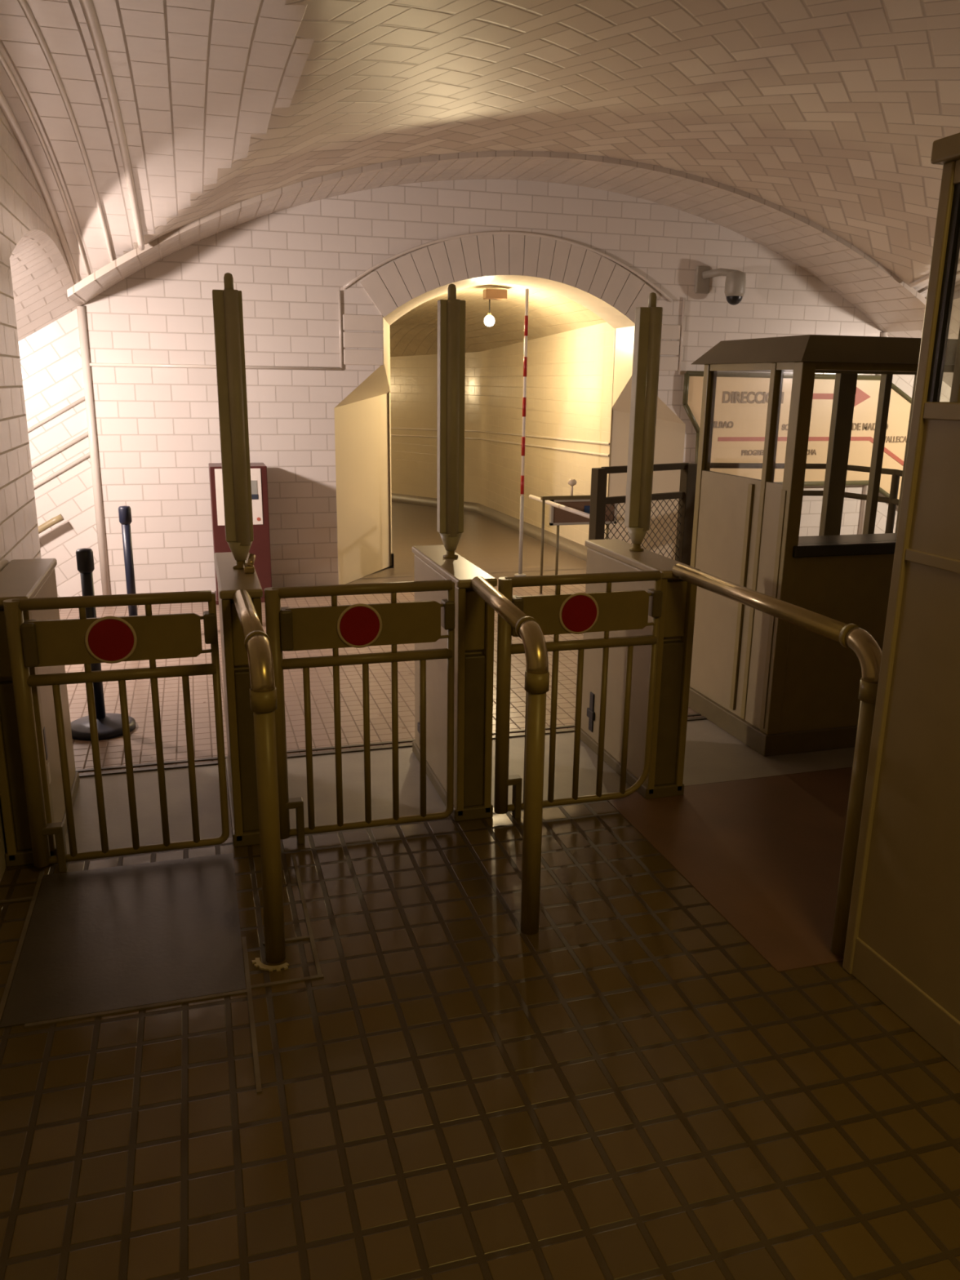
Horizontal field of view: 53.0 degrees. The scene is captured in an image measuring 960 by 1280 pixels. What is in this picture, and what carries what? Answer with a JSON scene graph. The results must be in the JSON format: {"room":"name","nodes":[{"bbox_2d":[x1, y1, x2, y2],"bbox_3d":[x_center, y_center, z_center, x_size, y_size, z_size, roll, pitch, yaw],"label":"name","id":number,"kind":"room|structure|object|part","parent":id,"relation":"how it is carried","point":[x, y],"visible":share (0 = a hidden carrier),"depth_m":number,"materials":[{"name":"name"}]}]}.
{"room":"railway station","nodes":[
{"label":"railway station","id":0,"kind":"room"},
{"bbox_2d":[0,108,74,882],"bbox_3d":[-1.218,-0.185,1.524,0.100,2.740,11.600,-4,16,-16],"label":"wall","id":1,"kind":"structure","parent":0,"point":[24,209],"depth_m":4.00,"materials":[{"name":"white tile"}]},
{"bbox_2d":[0,0,145,304],"bbox_3d":[-1.605,-1.821,3.554,0.490,0.663,6.815,-4,16,-16],"label":"trim","id":2,"kind":"structure","parent":1,"relation":"attached to","point":[87,6],"depth_m":4.38,"materials":[{"name":"white tile"}]},
{"bbox_2d":[9,229,79,341],"bbox_3d":[-4.315,-0.862,5.098,4.000,2.578,2.900,-4,16,-16],"label":"ceiling","id":3,"kind":"structure","parent":0,"point":[41,277],"depth_m":6.08,"materials":[{"name":"white tile"}]},
{"bbox_2d":[18,309,102,596],"bbox_3d":[-4.739,0.044,6.781,4.000,4.708,0.001,-4,16,-16],"label":"wall","id":4,"kind":"structure","parent":0,"point":[51,360],"depth_m":6.91,"materials":[{"name":"white tile"}]},
{"bbox_2d":[38,514,64,533],"bbox_3d":[-4.082,-0.221,6.830,2.222,1.306,0.144,-4,16,-16],"label":"stair handrail","id":5,"kind":"object","parent":4,"relation":"attached to","point":[58,518],"visible":0.51,"depth_m":6.89,"materials":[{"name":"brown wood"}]},
{"bbox_2d":[27,395,90,488],"bbox_3d":[-4.731,-0.317,6.674,4.014,2.726,0.028,-4,16,-16],"label":"trim","id":6,"kind":"structure","parent":4,"relation":"attached to","point":[66,408],"depth_m":6.90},
{"bbox_2d":[333,318,392,584],"bbox_3d":[-0.801,-1.536,7.899,0.316,2.070,1.035,6,16,19],"label":"wall","id":7,"kind":"structure","parent":0,"point":[362,421],"depth_m":7.95,"materials":[{"name":"cream painted plaster"}]},
{"bbox_2d":[58,502,706,777],"bbox_3d":[-2.760,-1.577,12.569,10.860,0.322,17.598,-4,16,-16],"label":"floor","id":8,"kind":"structure","parent":0,"point":[139,695],"depth_m":5.21,"materials":[{"name":"tile"}]},
{"bbox_2d":[71,548,135,741],"bbox_3d":[-1.781,0.005,4.427,0.310,0.860,0.310,-4,16,-16],"label":"post","id":9,"kind":"object","parent":8,"relation":"on","point":[109,726],"visible":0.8,"depth_m":4.43,"materials":[{"name":"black plastic"}]},
{"bbox_2d":[118,506,137,616],"bbox_3d":[-2.139,-0.390,5.885,0.310,0.860,0.310,-4,16,-16],"label":"post","id":10,"kind":"object","parent":8,"relation":"on","point":[124,512],"visible":0.44,"depth_m":5.83,"materials":[{"name":"blue plastic"}]},
{"bbox_2d":[208,462,271,604],"bbox_3d":[-1.782,-0.800,7.167,0.420,1.000,0.360,-4,16,-16],"label":"vending machine","id":11,"kind":"object","parent":8,"relation":"on","point":[260,545],"visible":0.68,"depth_m":7.00,"materials":[{"name":"red metal"}]},
{"bbox_2d":[214,468,262,525],"bbox_3d":[-1.737,-1.031,6.942,0.320,0.405,0.007,-4,16,-16],"label":"poster","id":12,"kind":"object","parent":11,"relation":"attached to","point":[256,474],"depth_m":6.94,"materials":[{"name":"white paper"}]},
{"bbox_2d":[250,480,257,494],"bbox_3d":[-1.646,-1.087,6.950,0.075,0.130,0.004,-4,16,-16],"label":"photograph","id":13,"kind":"object","parent":11,"relation":"attached to","point":[254,482],"depth_m":6.95},
{"bbox_2d":[514,288,528,576],"bbox_3d":[0.361,-1.678,7.988,0.100,2.330,0.098,-4,16,-16],"label":"striped pole","id":14,"kind":"object","parent":8,"relation":"on","point":[520,573],"visible":0.99,"depth_m":7.98,"materials":[{"name":"metal"}]},
{"bbox_3d":[0.351,-0.881,8.201,0.034,0.680,0.034,-4,16,-16],"label":"post","id":15,"kind":"part","parent":14,"relation":"part of","materials":[{"name":"white metal"}]},
{"bbox_2d":[528,479,590,593],"bbox_3d":[0.644,-0.827,7.603,0.443,0.891,1.077,-12,19,-39],"label":"bar","id":16,"kind":"object","parent":8,"relation":"on","point":[546,500],"visible":0.65,"depth_m":7.45,"materials":[{"name":"white paint"}]},
{"bbox_3d":[0.486,-0.725,7.507,0.020,0.740,0.020,-11,19,-37],"label":"leg","id":17,"kind":"part","parent":16,"relation":"part of","materials":[{"name":"metal"}]},
{"bbox_3d":[0.697,-1.105,7.468,0.470,0.030,0.040,-4,16,-16],"label":"rail","id":18,"kind":"part","parent":16,"relation":"part of","materials":[{"name":"metal"}]},
{"bbox_3d":[0.713,-1.179,7.453,0.068,0.131,0.068,-4,16,-16],"label":"knob","id":19,"kind":"part","parent":16,"relation":"part of","materials":[{"name":"beige paint"}]},
{"bbox_2d":[549,499,617,574],"bbox_3d":[0.848,-0.820,7.969,0.580,0.695,0.036,-4,16,-16],"label":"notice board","id":20,"kind":"object","parent":8,"relation":"on","point":[557,517],"visible":0.56,"depth_m":7.88,"materials":[{"name":"metal"}]},
{"bbox_3d":[0.636,-0.708,7.935,0.022,0.490,0.022,-11,19,-37],"label":"leg","id":21,"kind":"part","parent":20,"relation":"part of","materials":[{"name":"metal"}]},
{"bbox_3d":[0.851,-1.055,7.906,0.580,0.210,0.036,-4,16,-16],"label":"frame","id":22,"kind":"part","parent":20,"relation":"part of","materials":[{"name":"metal"}]},
{"bbox_3d":[0.851,-1.055,7.906,0.540,0.180,0.024,-4,16,-16],"label":"panel","id":23,"kind":"part","parent":20,"relation":"part of","materials":[{"name":"brown wood"}]},
{"bbox_3d":[1.058,-0.735,8.056,0.022,0.490,0.022,-11,19,-37],"label":"leg","id":24,"kind":"part","parent":20,"relation":"part of","materials":[{"name":"metal"}]},
{"bbox_2d":[588,462,697,565],"bbox_3d":[1.151,-0.700,6.811,0.964,1.067,0.070,-10,18,-34],"label":"mesh fence","id":25,"kind":"object","parent":8,"relation":"on","point":[686,495],"visible":0.52,"depth_m":6.84,"materials":[{"name":"black metal"}]},
{"bbox_3d":[0.792,-0.635,6.566,0.084,1.060,0.070,-10,18,-34],"label":"post","id":26,"kind":"part","parent":25,"relation":"part of","materials":[{"name":"black metal"}]},
{"bbox_3d":[1.153,-1.193,6.676,0.806,0.044,0.040,-10,18,-34],"label":"rail","id":27,"kind":"part","parent":25,"relation":"part of","materials":[{"name":"black metal"}]},
{"bbox_3d":[1.150,-0.995,6.728,0.806,0.044,0.040,-10,18,-34],"label":"rail","id":28,"kind":"part","parent":25,"relation":"part of","materials":[{"name":"black metal"}]},
{"bbox_3d":[1.500,-0.755,7.051,0.110,1.060,0.070,-10,18,-34],"label":"post","id":29,"kind":"part","parent":25,"relation":"part of","materials":[{"name":"black metal"}]},
{"bbox_2d":[694,462,902,533],"bbox_3d":[2.486,-0.664,6.752,1.862,1.064,0.810,15,20,42],"label":"stair railing","id":30,"kind":"object","parent":8,"relation":"on","point":[893,501],"visible":0.19,"depth_m":6.83,"materials":[{"name":"metal"}]},
{"bbox_3d":[2.495,-1.160,6.621,1.838,0.038,0.791,15,20,42],"label":"rail","id":31,"kind":"part","parent":30,"relation":"part of","materials":[{"name":"black metal"}]},
{"bbox_3d":[2.492,-0.972,6.672,1.838,0.038,0.791,15,20,42],"label":"rail","id":32,"kind":"part","parent":30,"relation":"part of","materials":[{"name":"black metal"}]},
{"bbox_3d":[2.848,-0.652,6.731,0.052,1.060,0.052,-4,16,-16],"label":"post","id":33,"kind":"part","parent":30,"relation":"part of","materials":[{"name":"black metal"}]},
{"bbox_2d":[388,391,391,567],"bbox_3d":[-3.892,-2.771,13.065,2.151,2.543,11.288,-13,20,-42],"label":"wall","id":34,"kind":"structure","parent":0,"point":[388,392],"depth_m":8.44,"materials":[{"name":"beige paint"}]},
{"bbox_2d":[65,719,854,853],"bbox_3d":[1.474,0.515,4.543,7.240,0.100,0.730,-4,16,-16],"label":"floor","id":35,"kind":"structure","parent":0,"point":[712,754],"depth_m":3.98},
{"bbox_2d":[0,558,79,866],"bbox_3d":[-1.609,0.228,3.465,0.164,0.930,0.712,-4,16,-16],"label":"base cabinet","id":36,"kind":"object","parent":35,"relation":"on","point":[20,579],"visible":0.62,"depth_m":3.23,"materials":[{"name":"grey metal"}]},
{"bbox_3d":[-1.520,0.009,3.107,0.092,0.220,0.035,-4,16,-16],"label":"panel","id":37,"kind":"part","parent":36,"relation":"part of","materials":[{"name":"paint"}]},
{"bbox_3d":[-1.578,0.315,3.159,0.028,0.880,0.060,-4,16,-16],"label":"post","id":38,"kind":"part","parent":36,"relation":"part of","materials":[{"name":"metal"}]},
{"bbox_3d":[-1.524,0.421,3.212,0.092,0.590,0.045,-4,16,-16],"label":"panel","id":39,"kind":"part","parent":36,"relation":"part of","materials":[{"name":"metal"}]},
{"bbox_3d":[-1.603,-0.207,3.349,0.160,0.030,0.712,-4,16,-16],"label":"plate","id":40,"kind":"part","parent":36,"relation":"part of","materials":[{"name":"grey metal"}]},
{"bbox_3d":[-1.463,0.308,3.192,0.028,0.880,0.060,-4,16,-16],"label":"post","id":41,"kind":"part","parent":36,"relation":"part of","materials":[{"name":"metal"}]},
{"bbox_2d":[688,334,958,756],"bbox_3d":[1.786,-0.491,4.634,1.350,1.805,0.910,-4,16,-16],"label":"booth","id":42,"kind":"object","parent":35,"relation":"on","point":[776,686],"visible":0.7,"depth_m":4.32,"materials":[{"name":"metal"}]},
{"bbox_3d":[1.098,-0.549,4.823,0.050,1.600,0.045,-4,16,-16],"label":"corner post","id":43,"kind":"part","parent":42,"relation":"part of","materials":[{"name":"metal"}]},
{"bbox_3d":[1.196,-0.212,4.536,0.030,1.100,0.800,-4,16,-16],"label":"panel","id":44,"kind":"part","parent":42,"relation":"part of","materials":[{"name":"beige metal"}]},
{"bbox_3d":[1.255,-0.405,4.294,0.045,1.600,0.035,-4,16,-16],"label":"corner post","id":45,"kind":"part","parent":42,"relation":"part of","materials":[{"name":"paint"}]},
{"bbox_3d":[1.313,-0.359,4.125,0.063,1.600,0.065,-4,16,-16],"label":"corner post","id":46,"kind":"part","parent":42,"relation":"part of","materials":[{"name":"paint"}]},
{"bbox_3d":[1.795,-1.249,4.437,1.250,0.030,0.800,-4,16,-16],"label":"frame","id":47,"kind":"part","parent":42,"relation":"part of","materials":[{"name":"paint"}]},
{"bbox_3d":[1.887,-0.022,4.382,1.250,0.830,0.030,-4,16,-16],"label":"panel","id":48,"kind":"part","parent":42,"relation":"part of","materials":[{"name":"paint"}]},
{"bbox_3d":[1.832,-0.595,5.033,0.100,1.600,0.045,-4,16,-16],"label":"post","id":49,"kind":"part","parent":42,"relation":"part of","materials":[{"name":"metal"}]},
{"bbox_2d":[792,533,897,557],"bbox_3d":[1.885,-0.439,4.354,1.220,0.050,0.250,-4,16,-16],"label":"countertop","id":50,"kind":"structure","parent":42,"relation":"on","point":[885,543],"depth_m":4.18,"materials":[{"name":"black wood"}]},
{"bbox_3d":[2.062,-0.609,5.099,0.040,1.600,0.045,-4,16,-16],"label":"post","id":51,"kind":"part","parent":42,"relation":"part of","materials":[{"name":"metal"}]},
{"bbox_3d":[2.259,-0.622,5.155,0.040,1.600,0.045,-4,16,-16],"label":"post","id":52,"kind":"part","parent":42,"relation":"part of","materials":[{"name":"metal"}]},
{"bbox_2d":[0,767,959,1279],"bbox_3d":[2.596,1.522,0.821,7.250,0.104,7.300,-4,16,-16],"label":"floor","id":53,"kind":"structure","parent":0,"point":[624,1087],"depth_m":2.34,"materials":[{"name":"brown tile"}]},
{"bbox_2d":[3,590,229,872],"bbox_3d":[-1.176,0.307,3.182,0.633,0.934,0.070,-4,16,-16],"label":"gate","id":54,"kind":"object","parent":53,"relation":"on","point":[84,640],"visible":1,"depth_m":3.12,"materials":[{"name":"metal"}]},
{"bbox_3d":[-1.164,-0.126,3.068,0.595,0.038,0.038,-4,16,-16],"label":"rail","id":55,"kind":"part","parent":54,"relation":"part of","materials":[{"name":"metal"}]},
{"bbox_3d":[-1.164,-0.002,3.095,0.515,0.147,0.012,-4,16,-16],"label":"plate","id":56,"kind":"part","parent":54,"relation":"part of","materials":[{"name":"paint"}]},
{"bbox_3d":[-1.167,0.114,3.132,0.595,0.038,0.038,-4,16,-16],"label":"rail","id":57,"kind":"part","parent":54,"relation":"part of","materials":[{"name":"metal"}]},
{"bbox_2d":[213,551,262,847],"bbox_3d":[-0.900,0.190,3.643,0.144,0.930,0.760,-4,16,-16],"label":"base cabinet","id":58,"kind":"object","parent":53,"relation":"on","point":[240,763],"visible":0.68,"depth_m":3.33,"materials":[{"name":"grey metal"}]},
{"bbox_3d":[-0.853,0.282,3.318,0.028,0.880,0.060,-4,16,-16],"label":"post","id":59,"kind":"part","parent":58,"relation":"part of","materials":[{"name":"metal"}]},
{"bbox_2d":[212,272,255,573],"bbox_3d":[-0.862,-0.750,3.382,0.100,1.022,0.166,-4,16,-16],"label":"barrier post","id":60,"kind":"object","parent":58,"relation":"on","point":[228,313],"visible":1,"depth_m":3.38,"materials":[{"name":"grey metal"}]},
{"bbox_3d":[-0.894,-0.245,3.527,0.140,0.030,0.760,-4,16,-16],"label":"plate","id":61,"kind":"part","parent":58,"relation":"part of","materials":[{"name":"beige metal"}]},
{"bbox_3d":[-0.804,-0.023,3.263,0.072,0.220,0.035,-4,16,-16],"label":"panel","id":62,"kind":"part","parent":58,"relation":"part of","materials":[{"name":"paint"}]},
{"bbox_3d":[-0.808,0.389,3.368,0.072,0.590,0.045,-4,16,-16],"label":"panel","id":63,"kind":"part","parent":58,"relation":"part of","materials":[{"name":"metal"}]},
{"bbox_3d":[-0.757,0.276,3.345,0.028,0.880,0.060,-4,16,-16],"label":"post","id":64,"kind":"part","parent":58,"relation":"part of","materials":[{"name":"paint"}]},
{"bbox_2d":[232,589,288,971],"bbox_3d":[-0.685,0.378,2.930,0.101,0.940,0.775,-4,16,-16],"label":"rail","id":65,"kind":"object","parent":53,"relation":"on","point":[263,690],"visible":1,"depth_m":2.62,"materials":[{"name":"metal"}]},
{"bbox_2d":[264,579,454,844],"bbox_3d":[-0.408,0.259,3.401,0.653,0.934,0.070,-4,16,-16],"label":"gate","id":66,"kind":"object","parent":53,"relation":"on","point":[359,625],"visible":0.99,"depth_m":3.35,"materials":[{"name":"metal"}]},
{"bbox_3d":[-0.396,-0.174,3.287,0.615,0.038,0.038,-4,16,-16],"label":"rail","id":67,"kind":"part","parent":66,"relation":"part of","materials":[{"name":"metal"}]},
{"bbox_3d":[-0.396,-0.051,3.314,0.535,0.147,0.012,-4,16,-16],"label":"plate","id":68,"kind":"part","parent":66,"relation":"part of","materials":[{"name":"paint"}]},
{"bbox_3d":[-0.399,0.065,3.351,0.615,0.038,0.038,-4,16,-16],"label":"rail","id":69,"kind":"part","parent":66,"relation":"part of","materials":[{"name":"metal"}]},
{"bbox_2d":[411,544,497,821],"bbox_3d":[-0.120,0.141,3.866,0.154,0.930,0.760,-4,16,-16],"label":"base cabinet","id":70,"kind":"object","parent":53,"relation":"on","point":[474,619],"visible":0.77,"depth_m":3.60,"materials":[{"name":"grey metal"}]},
{"bbox_2d":[436,284,465,559],"bbox_3d":[-0.110,-0.821,3.683,0.098,1.022,0.094,-4,16,-16],"label":"barrier post","id":71,"kind":"object","parent":70,"relation":"on","point":[451,311],"visible":1,"depth_m":3.65,"materials":[{"name":"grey metal"}]},
{"bbox_3d":[-0.113,-0.294,3.751,0.148,0.030,0.760,-4,16,-16],"label":"plate","id":72,"kind":"part","parent":70,"relation":"part of","materials":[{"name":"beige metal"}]},
{"bbox_3d":[-0.076,0.234,3.540,0.028,0.880,0.060,-4,16,-16],"label":"post","id":73,"kind":"part","parent":70,"relation":"part of","materials":[{"name":"metal"}]},
{"bbox_3d":[-0.028,0.340,3.591,0.080,0.590,0.045,-4,16,-16],"label":"panel","id":74,"kind":"part","parent":70,"relation":"part of","materials":[{"name":"metal"}]},
{"bbox_3d":[-0.024,-0.072,3.486,0.080,0.220,0.035,-4,16,-16],"label":"panel","id":75,"kind":"part","parent":70,"relation":"part of","materials":[{"name":"paint"}]},
{"bbox_3d":[0.027,0.227,3.570,0.028,0.880,0.060,-4,16,-16],"label":"post","id":76,"kind":"part","parent":70,"relation":"part of","materials":[{"name":"metal"}]},
{"bbox_2d":[470,576,549,934],"bbox_3d":[0.076,0.328,3.136,0.070,0.950,0.794,-3,15,-13],"label":"rail","id":77,"kind":"object","parent":53,"relation":"on","point":[526,628],"visible":1,"depth_m":2.78,"materials":[{"name":"metal"}]},
{"bbox_2d":[493,570,662,818],"bbox_3d":[0.367,0.210,3.623,0.638,0.934,0.070,-4,16,-16],"label":"gate","id":78,"kind":"object","parent":53,"relation":"on","point":[557,614],"visible":0.93,"depth_m":3.57,"materials":[{"name":"metal"}]},
{"bbox_3d":[0.379,-0.099,3.536,0.520,0.147,0.012,-4,16,-16],"label":"plate","id":79,"kind":"part","parent":78,"relation":"part of","materials":[{"name":"paint"}]},
{"bbox_3d":[0.379,-0.223,3.509,0.600,0.038,0.038,-4,16,-16],"label":"rail","id":80,"kind":"part","parent":78,"relation":"part of","materials":[{"name":"metal"}]},
{"bbox_3d":[0.376,0.017,3.573,0.600,0.038,0.038,-4,16,-16],"label":"rail","id":81,"kind":"part","parent":78,"relation":"part of","materials":[{"name":"metal"}]},
{"bbox_2d":[580,538,700,799],"bbox_3d":[0.645,0.093,4.085,0.172,0.930,0.760,-4,16,-16],"label":"cabinet","id":82,"kind":"object","parent":53,"relation":"on","point":[664,778],"visible":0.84,"depth_m":3.85,"materials":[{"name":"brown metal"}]},
{"bbox_3d":[0.651,-0.342,3.969,0.166,0.030,0.760,-4,16,-16],"label":"plate","id":83,"kind":"part","parent":82,"relation":"part of","materials":[{"name":"beige metal"}]},
{"bbox_2d":[624,292,662,551],"bbox_3d":[0.663,-0.869,3.904,0.098,1.022,0.094,-4,16,-16],"label":"barrier post","id":84,"kind":"object","parent":82,"relation":"on","point":[648,320],"visible":1,"depth_m":3.87,"materials":[{"name":"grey metal"}]},
{"bbox_3d":[0.680,0.186,3.756,0.028,0.880,0.060,-4,16,-16],"label":"post","id":85,"kind":"part","parent":82,"relation":"part of","materials":[{"name":"metal"}]},
{"bbox_3d":[0.737,0.291,3.810,0.098,0.590,0.045,-4,16,-16],"label":"panel","id":86,"kind":"part","parent":82,"relation":"part of","materials":[{"name":"metal"}]},
{"bbox_3d":[0.741,-0.120,3.705,0.098,0.220,0.035,-4,16,-16],"label":"panel","id":87,"kind":"part","parent":82,"relation":"part of","materials":[{"name":"paint"}]},
{"bbox_3d":[0.801,0.178,3.791,0.028,0.880,0.060,-4,16,-16],"label":"post","id":88,"kind":"part","parent":82,"relation":"part of","materials":[{"name":"metal"}]},
{"bbox_2d":[671,563,882,956],"bbox_3d":[0.906,0.316,3.196,0.070,0.964,1.143,-4,16,-17],"label":"rail","id":89,"kind":"object","parent":53,"relation":"on","point":[850,636],"visible":0.85,"depth_m":2.73,"materials":[{"name":"metal"}]},
{"bbox_2d":[842,132,959,1071],"bbox_3d":[1.909,0.072,1.861,1.340,2.150,1.740,-4,16,-16],"label":"booth","id":90,"kind":"object","parent":53,"relation":"on","point":[903,939],"visible":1,"depth_m":2.38,"materials":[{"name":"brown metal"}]},
{"bbox_3d":[1.306,0.355,1.739,0.018,1.410,1.670,-4,16,-16],"label":"panel","id":91,"kind":"part","parent":90,"relation":"part of","materials":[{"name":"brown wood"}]},
{"bbox_3d":[1.302,-0.013,1.664,0.030,0.030,1.609,-4,16,-16],"label":"rail","id":92,"kind":"part","parent":90,"relation":"part of","materials":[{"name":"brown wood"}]},
{"bbox_3d":[1.307,-0.351,1.574,0.030,0.040,1.609,-4,16,-16],"label":"rail","id":93,"kind":"part","parent":90,"relation":"part of","materials":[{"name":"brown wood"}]},
{"bbox_3d":[1.313,-0.858,1.438,0.030,0.050,1.609,-4,16,-16],"label":"rail","id":94,"kind":"part","parent":90,"relation":"part of","materials":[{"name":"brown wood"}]},
{"bbox_2d":[0,0,959,297],"bbox_3d":[2.032,-1.601,2.125,6.640,1.020,11.600,-4,16,-16],"label":"ceiling","id":95,"kind":"structure","parent":0,"point":[830,113],"depth_m":4.63,"materials":[{"name":"tile"}]},
{"bbox_2d":[66,151,950,332],"bbox_3d":[0.517,-2.945,7.130,6.640,1.065,0.800,-4,16,-16],"label":"trim","id":96,"kind":"structure","parent":95,"relation":"attached to","point":[886,300],"depth_m":7.09,"materials":[{"name":"tile"}]},
{"bbox_2d":[82,179,882,595],"bbox_3d":[0.391,-2.029,7.772,6.640,3.120,0.001,-4,16,-16],"label":"wall","id":97,"kind":"structure","parent":0,"point":[157,428],"depth_m":7.25,"materials":[{"name":"white tile"}]},
{"bbox_2d":[89,231,685,374],"bbox_3d":[-0.545,-2.589,7.323,4.665,1.054,0.026,-4,16,-16],"label":"trim","id":98,"kind":"structure","parent":97,"relation":"attached to","point":[91,364],"depth_m":7.25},
{"bbox_2d":[76,306,887,595],"bbox_3d":[0.387,-1.524,7.897,6.696,2.080,0.056,-4,16,-16],"label":"trim","id":99,"kind":"structure","parent":97,"relation":"attached to","point":[81,310],"depth_m":6.98,"materials":[{"name":"white tile"}]},
{"bbox_2d":[360,234,657,324],"bbox_3d":[0.278,-2.825,7.519,2.451,0.642,0.030,-4,16,-16],"label":"trim","id":100,"kind":"structure","parent":97,"relation":"attached to","point":[453,260],"depth_m":7.44,"materials":[{"name":"white tile"}]},
{"bbox_2d":[383,275,635,328],"bbox_3d":[0.157,-2.781,7.951,2.100,0.355,0.840,-4,16,-16],"label":"arch","id":101,"kind":"object","parent":97,"relation":"attached to","point":[611,316],"visible":0.98,"depth_m":7.87,"materials":[{"name":"white tile"}]},
{"bbox_2d":[342,314,680,370],"bbox_3d":[0.313,-2.353,7.654,2.805,0.365,0.032,-4,16,-16],"label":"trim","id":102,"kind":"structure","parent":97,"relation":"attached to","point":[350,322],"depth_m":7.32,"materials":[{"name":"white tile"}]},
{"bbox_2d":[682,370,703,462],"bbox_3d":[1.784,-1.897,8.194,0.180,0.758,0.057,-4,16,-16],"label":"direction sign","id":103,"kind":"object","parent":97,"relation":"attached to","point":[693,380],"depth_m":8.15,"materials":[{"name":"beige paint"}]},
{"bbox_2d":[694,266,746,305],"bbox_3d":[1.980,-2.910,7.909,0.397,0.306,0.163,9,17,27],"label":"security camera","id":104,"kind":"object","parent":97,"relation":"attached to","point":[735,280],"visible":1,"depth_m":7.84,"materials":[{"name":"white plastic"}]},
{"bbox_3d":[1.969,-2.987,7.867,0.299,0.096,0.079,6,16,20],"label":"arm","id":105,"kind":"part","parent":104,"relation":"part of"},
{"bbox_2d":[710,371,770,462],"bbox_3d":[2.237,-1.922,8.325,0.514,0.762,0.057,-4,16,-16],"label":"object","id":106,"kind":"object","parent":97,"relation":"attached to","point":[740,413],"depth_m":8.32,"materials":[{"name":"beige paint"}]},
{"bbox_2d":[775,373,792,463],"bbox_3d":[2.652,-1.941,8.445,0.093,0.767,0.057,-4,16,-16],"label":"direction sign","id":107,"kind":"object","parent":97,"relation":"attached to","point":[788,377],"depth_m":8.44,"materials":[{"name":"beige paint"}]},
{"bbox_2d":[806,373,835,463],"bbox_3d":[3.009,-1.961,8.548,0.210,0.771,0.057,-4,16,-16],"label":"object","id":108,"kind":"object","parent":97,"relation":"attached to","point":[824,384],"depth_m":8.54,"materials":[{"name":"clear glass"}]},
{"bbox_2d":[848,374,880,466],"bbox_3d":[3.444,-1.971,8.677,0.244,0.803,0.057,-4,16,-16],"label":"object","id":109,"kind":"object","parent":97,"relation":"attached to","point":[867,392],"depth_m":8.67,"materials":[{"name":"clear glass"}]},
{"bbox_2d":[881,382,911,470],"bbox_3d":[3.793,-1.945,8.790,0.232,0.770,0.057,-4,16,-16],"label":"direction sign","id":110,"kind":"object","parent":97,"relation":"attached to","point":[900,406],"depth_m":8.79,"materials":[{"name":"beige paint"}]},
{"bbox_2d":[389,284,606,356],"bbox_3d":[-3.118,-4.113,13.180,4.118,0.636,13.480,-13,20,-41],"label":"ceiling","id":111,"kind":"structure","parent":0,"point":[415,333],"depth_m":10.10,"materials":[{"name":"paint"}]},
{"bbox_2d":[483,288,507,326],"bbox_3d":[0.133,-2.947,8.546,0.200,0.313,0.100,-4,16,-16],"label":"bulb","id":112,"kind":"object","parent":111,"relation":"hanging from","point":[488,294],"visible":1,"depth_m":8.49,"materials":[{"name":"white glass"}]},
{"bbox_3d":[0.083,-2.838,8.561,0.096,0.093,0.096,-4,16,-16],"label":"bulb","id":113,"kind":"part","parent":112,"relation":"part of","materials":[{"name":"white glass"}]},
{"bbox_2d":[390,322,615,546],"bbox_3d":[-2.522,-3.024,14.057,2.473,2.556,13.480,-13,20,-41],"label":"wall","id":114,"kind":"structure","parent":0,"point":[570,375],"depth_m":11.16,"materials":[{"name":"tile"}]},
{"bbox_2d":[391,493,587,568],"bbox_3d":[-3.134,-1.967,13.769,4.102,0.446,13.480,-13,20,-41],"label":"baseboard","id":115,"kind":"structure","parent":114,"relation":"attached to","point":[576,549],"depth_m":11.56,"materials":[{"name":"beige tile"}]},
{"bbox_2d":[391,434,608,457],"bbox_3d":[-2.527,-3.004,14.058,2.485,0.340,13.480,-13,20,-41],"label":"trim","id":116,"kind":"structure","parent":114,"relation":"attached to","point":[401,435],"depth_m":10.71,"materials":[{"name":"white tile"}]},
{"bbox_2d":[391,427,608,444],"bbox_3d":[-2.526,-3.101,14.032,2.485,0.340,13.480,-13,20,-41],"label":"trim","id":117,"kind":"structure","parent":114,"relation":"attached to","point":[411,428],"depth_m":10.69,"materials":[{"name":"white tile"}]},
{"bbox_2d":[604,325,685,559],"bbox_3d":[1.413,-1.600,8.252,0.645,2.070,0.253,4,15,13],"label":"wall","id":118,"kind":"structure","parent":0,"point":[669,440],"depth_m":8.36,"materials":[{"name":"beige tile"}]},
{"bbox_2d":[874,336,951,533],"bbox_3d":[5.473,-0.598,9.700,4.000,4.708,0.001,-4,16,-16],"label":"wall","id":119,"kind":"structure","parent":0,"point":[904,382],"depth_m":8.90,"materials":[{"name":"white tile"}]},
{"bbox_2d":[887,297,959,387],"bbox_3d":[5.897,-1.504,8.018,4.000,2.578,2.900,-4,16,-16],"label":"wall","id":120,"kind":"structure","parent":0,"point":[953,331],"depth_m":8.24,"materials":[{"name":"white tile"}]},
{"bbox_2d":[953,289,959,299],"bbox_3d":[5.250,-0.592,3.373,0.100,2.740,11.600,-4,16,-16],"label":"wall","id":121,"kind":"structure","parent":0,"point":[957,294],"depth_m":7.71,"materials":[{"name":"white tile"}]},
{"bbox_2d":[881,259,959,330],"bbox_3d":[4.317,-2.192,5.247,0.490,0.663,6.815,-4,16,-16],"label":"trim","id":122,"kind":"structure","parent":121,"relation":"attached to","point":[926,277],"depth_m":7.50,"materials":[{"name":"white tile"}]}
]}

